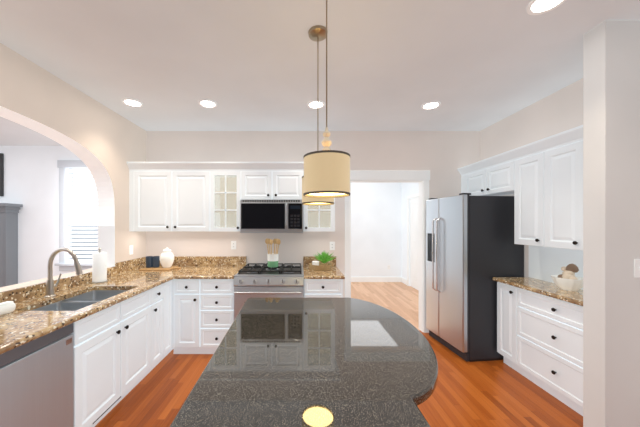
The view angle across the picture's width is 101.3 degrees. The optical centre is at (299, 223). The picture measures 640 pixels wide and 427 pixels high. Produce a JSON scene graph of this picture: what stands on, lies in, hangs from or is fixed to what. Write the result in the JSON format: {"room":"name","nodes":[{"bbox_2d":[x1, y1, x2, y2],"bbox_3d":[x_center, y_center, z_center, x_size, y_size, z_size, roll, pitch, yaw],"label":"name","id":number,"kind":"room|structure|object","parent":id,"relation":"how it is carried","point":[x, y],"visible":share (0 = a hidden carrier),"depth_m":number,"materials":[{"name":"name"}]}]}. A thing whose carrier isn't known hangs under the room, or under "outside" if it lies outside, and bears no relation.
{"room":"kitchen","nodes":[
{"label":"kitchen","id":0,"kind":"room"},
{"bbox_2d":[0,146,91,283],"bbox_3d":[-4.505,0.105,0.585,4.430,2.750,7.570,0,0,0],"label":"wall","id":1,"kind":"structure","parent":0,"point":[31,173],"depth_m":4.25,"materials":[{"name":"white paint"}]},
{"bbox_2d":[0,153,3,195],"bbox_3d":[-5.275,-0.795,4.230,0.950,0.690,0.036,0,0,0],"label":"picture frame","id":2,"kind":"object","parent":1,"relation":"attached to","point":[1,154],"visible":1,"depth_m":4.21,"materials":[{"name":"grey"}]},
{"bbox_2d":[55,160,97,270],"bbox_3d":[-3.360,-0.135,4.268,1.120,1.790,0.175,0,0,0],"label":"dining room window","id":3,"kind":"structure","parent":1,"relation":"in","point":[82,227],"depth_m":4.26,"materials":[{"name":"paint"}]},
{"bbox_2d":[0,43,145,291],"bbox_3d":[-2.195,0.105,0.585,0.192,2.750,7.570,0,0,0],"label":"wall","id":4,"kind":"structure","parent":0,"point":[31,97],"depth_m":2.64,"materials":[{"name":"beige paint"}]},
{"bbox_2d":[146,131,479,297],"bbox_3d":[0.240,0.105,3.640,4.680,2.750,0.120,0,0,0],"label":"wall","id":5,"kind":"structure","parent":0,"point":[441,153],"depth_m":3.58,"materials":[{"name":"paint"}]},
{"bbox_2d":[127,162,334,232],"bbox_3d":[-0.808,-0.324,3.342,2.580,0.863,0.472,0,0,0],"label":"upper cabinet","id":6,"kind":"object","parent":5,"relation":"attached to","point":[244,197],"visible":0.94,"depth_m":3.22,"materials":[{"name":"paint"}]},
{"bbox_2d":[240,200,302,232],"bbox_3d":[-0.342,-0.092,3.342,0.758,0.400,0.472,0,0,0],"label":"microwave","id":7,"kind":"object","parent":6,"relation":"in","point":[256,216],"depth_m":3.15,"materials":[{"name":"silver metal"}]},
{"bbox_2d":[345,171,429,332],"bbox_3d":[1.961,0.377,4.657,1.025,2.207,3.392,0,0,37],"label":"door frame","id":8,"kind":"structure","parent":5,"relation":"attached to","point":[421,177],"depth_m":3.56,"materials":[{"name":"paint"}]},
{"bbox_2d":[0,0,639,145],"bbox_3d":[-1.350,-1.300,1.895,11.100,0.060,10.190,0,0,0],"label":"ceiling","id":9,"kind":"structure","parent":0,"point":[485,62],"depth_m":1.98,"materials":[{"name":"paint"}]},
{"bbox_2d":[302,25,333,204],"bbox_3d":[0.119,-0.700,1.737,0.214,1.138,0.214,0,0,0],"label":"pendant light","id":10,"kind":"object","parent":9,"relation":"hanging from","point":[317,33],"visible":0.44,"depth_m":1.71,"materials":[{"name":"beige fabric"}]},
{"bbox_2d":[303,0,349,197],"bbox_3d":[0.123,-0.700,1.209,0.214,1.138,0.214,0,0,0],"label":"pendant light","id":11,"kind":"object","parent":9,"relation":"hanging from","point":[326,171],"visible":1,"depth_m":1.12,"materials":[{"name":"beige fabric"}]},
{"bbox_2d":[122,0,565,109],"bbox_3d":[-0.225,-1.264,2.100,3.458,0.012,1.588,0,0,0],"label":"recessed light","id":12,"kind":"object","parent":9,"relation":"attached to","point":[535,7],"depth_m":2.69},
{"bbox_2d":[95,282,582,426],"bbox_3d":[-1.350,1.510,1.895,11.100,0.060,10.190,0,0,0],"label":"floor","id":13,"kind":"structure","parent":0,"point":[492,393],"depth_m":2.29,"materials":[{"name":"brown wood"}]},
{"bbox_2d":[0,203,22,286],"bbox_3d":[-5.675,0.580,4.118,2.370,1.800,0.260,0,0,0],"label":"mantel","id":14,"kind":"object","parent":13,"relation":"on","point":[9,212],"visible":0.67,"depth_m":4.11,"materials":[{"name":"paint"}]},
{"bbox_2d":[0,247,344,426],"bbox_3d":[-0.804,0.832,1.489,2.588,1.294,4.178,0,0,0],"label":"base cabinet","id":15,"kind":"object","parent":13,"relation":"on","point":[72,348],"visible":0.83,"depth_m":2.05,"materials":[{"name":"paint"}]},
{"bbox_2d":[0,301,15,314],"bbox_3d":[-1.870,0.531,1.597,0.072,0.074,0.198,0,0,0],"label":"rolled hand towel","id":16,"kind":"object","parent":15,"relation":"on","point":[8,306],"visible":1,"depth_m":1.65,"materials":[{"name":"fabric"}]},
{"bbox_2d":[0,323,73,426],"bbox_3d":[-1.732,1.041,1.346,0.635,0.858,0.600,0,0,0],"label":"dishwasher","id":17,"kind":"object","parent":15,"relation":"in","point":[37,375],"depth_m":1.43,"materials":[{"name":"silver metal"}]},
{"bbox_2d":[0,256,194,354],"bbox_3d":[-1.737,0.522,1.489,0.722,0.165,4.178,0,0,0],"label":"countertop","id":18,"kind":"structure","parent":15,"relation":"on","point":[21,326],"depth_m":1.98,"materials":[{"name":"brown stone"}]},
{"bbox_2d":[91,248,107,283],"bbox_3d":[-1.965,0.400,2.570,0.132,0.337,0.132,0,0,0],"label":"paper towel roll","id":19,"kind":"object","parent":15,"relation":"on","point":[99,259],"visible":1,"depth_m":2.52,"materials":[{"name":"white paper"}]},
{"bbox_2d":[139,266,180,270],"bbox_3d":[-1.742,0.560,3.330,0.455,0.017,0.280,0,0,0],"label":"wooden cutting board","id":20,"kind":"object","parent":15,"relation":"on","point":[160,268],"visible":0.83,"depth_m":3.25,"materials":[{"name":"brown wood"}]},
{"bbox_2d":[146,256,159,267],"bbox_3d":[-1.875,0.481,3.335,0.162,0.140,0.081,0,0,-7],"label":"canisters","id":21,"kind":"object","parent":20,"relation":"on","point":[151,261],"visible":1,"depth_m":3.30,"materials":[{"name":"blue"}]},
{"bbox_2d":[159,248,173,267],"bbox_3d":[-1.695,0.425,3.340,0.172,0.252,0.172,0,0,0],"label":"ginger jar","id":22,"kind":"object","parent":20,"relation":"on","point":[166,258],"visible":1,"depth_m":3.29,"materials":[{"name":"white ceramic"}]},
{"bbox_2d":[160,256,344,278],"bbox_3d":[-0.789,0.522,3.220,2.558,0.165,0.717,0,0,0],"label":"countertop","id":23,"kind":"structure","parent":15,"relation":"on","point":[206,267],"depth_m":3.43,"materials":[{"name":"brown stone"}]},
{"bbox_2d":[309,252,336,270],"bbox_3d":[0.270,0.451,3.308,0.326,0.236,0.292,0,0,-29],"label":"potted plant","id":24,"kind":"object","parent":15,"relation":"on","point":[324,258],"visible":1,"depth_m":3.26,"materials":[{"name":"green plant"}]},
{"bbox_2d":[233,263,303,319],"bbox_3d":[-0.343,1.002,3.183,0.767,0.945,0.771,0,0,0],"label":"stainless gas range","id":25,"kind":"object","parent":13,"relation":"on","point":[256,281],"visible":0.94,"depth_m":2.86,"materials":[{"name":"metal"}]},
{"bbox_2d":[265,238,280,266],"bbox_3d":[-0.335,0.352,3.250,0.175,0.354,0.144,0,0,15],"label":"utensil crock","id":26,"kind":"object","parent":25,"relation":"on","point":[272,258],"visible":1,"depth_m":3.20,"materials":[{"name":"green ceramic"}]},
{"bbox_2d":[170,298,437,426],"bbox_3d":[0.117,1.024,1.129,1.045,0.909,1.817,0,0,0],"label":"kitchen island","id":27,"kind":"object","parent":13,"relation":"on","point":[281,362],"visible":1,"depth_m":1.02,"materials":[{"name":"stone"}]},
{"bbox_2d":[426,193,523,361],"bbox_3d":[2.024,0.570,3.160,0.780,1.810,0.685,0,0,-6],"label":"refrigerator","id":28,"kind":"object","parent":13,"relation":"on","point":[470,239],"visible":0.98,"depth_m":2.83,"materials":[{"name":"silver metal"}]},
{"bbox_2d":[492,245,582,415],"bbox_3d":[2.260,0.843,2.285,0.397,1.272,1.042,0,0,0],"label":"base cabinet","id":29,"kind":"object","parent":13,"relation":"on","point":[540,323],"visible":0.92,"depth_m":2.32,"materials":[{"name":"paint"}]},
{"bbox_2d":[492,245,582,305],"bbox_3d":[2.260,0.406,2.285,0.397,0.398,1.042,0,0,0],"label":"countertop","id":30,"kind":"structure","parent":29,"relation":"on","point":[544,262],"depth_m":2.50,"materials":[{"name":"stone"}]},
{"bbox_2d":[551,264,582,290],"bbox_3d":[2.328,0.455,2.270,0.228,0.228,0.228,0,0,0],"label":"bowl","id":31,"kind":"object","parent":29,"relation":"on","point":[567,280],"visible":0.98,"depth_m":2.23,"materials":[{"name":"white ceramic"}]},
{"bbox_2d":[129,241,639,276],"bbox_3d":[0.103,0.688,4.153,4.404,0.939,5.071,0,0,0],"label":"outlet plates","id":32,"kind":"object","parent":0,"point":[233,243],"depth_m":3.23,"materials":[{"name":"white plastic"}]},
{"bbox_2d":[351,183,418,285],"bbox_3d":[0.697,0.105,5.255,4.034,2.750,3.110,0,0,0],"label":"wall","id":33,"kind":"structure","parent":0,"point":[378,210],"depth_m":6.69,"materials":[{"name":"white paint"}]},
{"bbox_2d":[351,277,406,284],"bbox_3d":[-1.108,1.415,3.404,9.393,0.130,6.105,0,0,-23],"label":"baseboard","id":34,"kind":"structure","parent":33,"relation":"attached to","point":[353,279],"depth_m":6.67,"materials":[{"name":"paint"}]},
{"bbox_2d":[410,197,418,290],"bbox_3d":[2.628,0.440,5.845,0.071,2.068,0.782,0,0,0],"label":"door","id":35,"kind":"structure","parent":33,"relation":"in","point":[414,203],"depth_m":6.00,"materials":[{"name":"paint"}]},
{"bbox_2d":[480,78,582,276],"bbox_3d":[2.520,0.105,0.190,0.120,2.750,6.780,0,0,0],"label":"wall","id":36,"kind":"structure","parent":0,"point":[560,111],"depth_m":2.75,"materials":[{"name":"paint"}]},
{"bbox_2d":[457,125,582,249],"bbox_3d":[2.304,-0.275,2.671,0.308,0.960,1.814,0,0,0],"label":"upper cabinet","id":37,"kind":"object","parent":36,"relation":"attached to","point":[544,176],"visible":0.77,"depth_m":2.38,"materials":[{"name":"paint"}]},
{"bbox_2d":[583,20,639,426],"bbox_3d":[2.180,0.105,1.695,0.560,2.750,0.130,0,0,0],"label":"wall","id":38,"kind":"structure","parent":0,"point":[611,49],"depth_m":1.63,"materials":[{"name":"beige paint"}]}
]}

